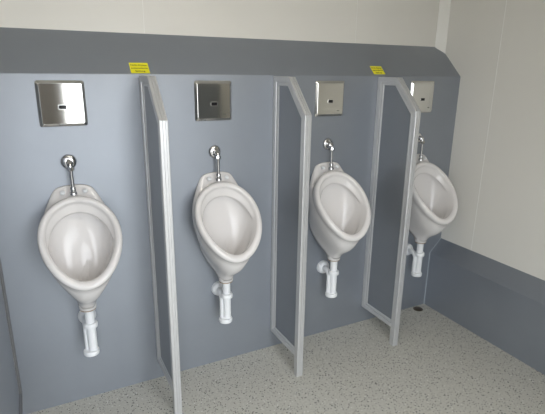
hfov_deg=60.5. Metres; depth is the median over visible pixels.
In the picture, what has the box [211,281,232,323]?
trap
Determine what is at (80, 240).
urinal
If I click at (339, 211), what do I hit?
urinal
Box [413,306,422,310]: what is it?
floor drain
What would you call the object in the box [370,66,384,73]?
warning sticker
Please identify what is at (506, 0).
trim
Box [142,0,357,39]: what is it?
trim
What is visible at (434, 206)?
urinal
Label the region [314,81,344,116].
plate
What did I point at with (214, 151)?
pipe
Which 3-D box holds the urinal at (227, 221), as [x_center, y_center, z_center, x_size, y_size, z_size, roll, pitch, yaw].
[-0.229,0.134,2.405,0.347,0.579,0.320,-8,18,-26]
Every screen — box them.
[0,259,22,413]
[139,75,181,413]
[270,76,311,376]
[361,77,420,345]
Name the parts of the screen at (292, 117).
rail, rail, infill panel, slanted rail, post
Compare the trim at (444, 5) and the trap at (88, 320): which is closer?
the trap at (88, 320)
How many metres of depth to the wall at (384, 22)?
2.52 m
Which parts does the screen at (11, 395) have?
rail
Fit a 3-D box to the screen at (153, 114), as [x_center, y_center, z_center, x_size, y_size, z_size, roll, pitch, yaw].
[-0.536,0.216,2.253,0.038,1.634,0.340,-8,18,-26]
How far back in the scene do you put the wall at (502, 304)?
2.97 m
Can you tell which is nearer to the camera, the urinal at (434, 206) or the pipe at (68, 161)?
the pipe at (68, 161)
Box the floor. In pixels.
[30,304,544,413]
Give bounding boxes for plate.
[34,80,87,126]
[194,81,231,120]
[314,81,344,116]
[410,81,434,112]
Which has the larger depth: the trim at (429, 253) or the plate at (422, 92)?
the trim at (429, 253)
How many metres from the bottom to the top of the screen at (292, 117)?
1.634 m
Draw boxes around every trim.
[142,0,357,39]
[424,253,429,301]
[435,0,450,52]
[471,0,506,248]
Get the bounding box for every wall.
[0,0,439,46]
[0,27,459,413]
[424,238,544,374]
[441,0,544,280]
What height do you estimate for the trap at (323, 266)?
0.241 m
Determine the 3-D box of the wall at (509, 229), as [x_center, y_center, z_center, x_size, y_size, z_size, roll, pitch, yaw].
[1.800,-0.152,2.221,0.080,2.420,2.728,-8,18,-26]
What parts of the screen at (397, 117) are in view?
rail, rail, infill panel, post, slanted rail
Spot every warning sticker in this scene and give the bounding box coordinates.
[129,63,149,72]
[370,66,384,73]
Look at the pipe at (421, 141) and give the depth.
3.02 m
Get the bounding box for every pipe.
[61,154,77,194]
[208,145,221,180]
[323,138,334,169]
[418,133,424,160]
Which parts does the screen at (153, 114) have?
rail, slanted rail, infill panel, rail, post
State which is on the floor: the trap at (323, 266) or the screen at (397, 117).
the screen at (397, 117)
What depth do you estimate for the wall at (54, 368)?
2.41 m
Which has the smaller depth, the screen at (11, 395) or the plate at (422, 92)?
the screen at (11, 395)
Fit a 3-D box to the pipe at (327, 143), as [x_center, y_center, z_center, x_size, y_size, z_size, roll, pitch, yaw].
[0.335,-0.310,2.724,0.068,0.177,0.062,-8,18,-26]
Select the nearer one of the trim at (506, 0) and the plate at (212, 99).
the plate at (212, 99)
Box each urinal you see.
[37,184,122,311]
[192,172,261,283]
[308,162,370,261]
[409,154,457,243]
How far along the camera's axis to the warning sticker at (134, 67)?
2.18 m
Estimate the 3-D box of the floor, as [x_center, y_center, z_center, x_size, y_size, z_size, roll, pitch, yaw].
[0.284,1.238,1.890,3.438,0.100,2.828,-8,18,-26]
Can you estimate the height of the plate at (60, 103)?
0.197 m
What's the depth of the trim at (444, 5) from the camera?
3.12 m
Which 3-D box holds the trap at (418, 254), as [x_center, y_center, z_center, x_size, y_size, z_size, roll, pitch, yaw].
[0.974,0.342,3.207,0.085,0.241,0.154,-8,18,-26]
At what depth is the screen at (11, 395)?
2.00 m
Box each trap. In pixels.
[78,310,99,356]
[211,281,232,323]
[317,260,338,297]
[407,243,424,276]

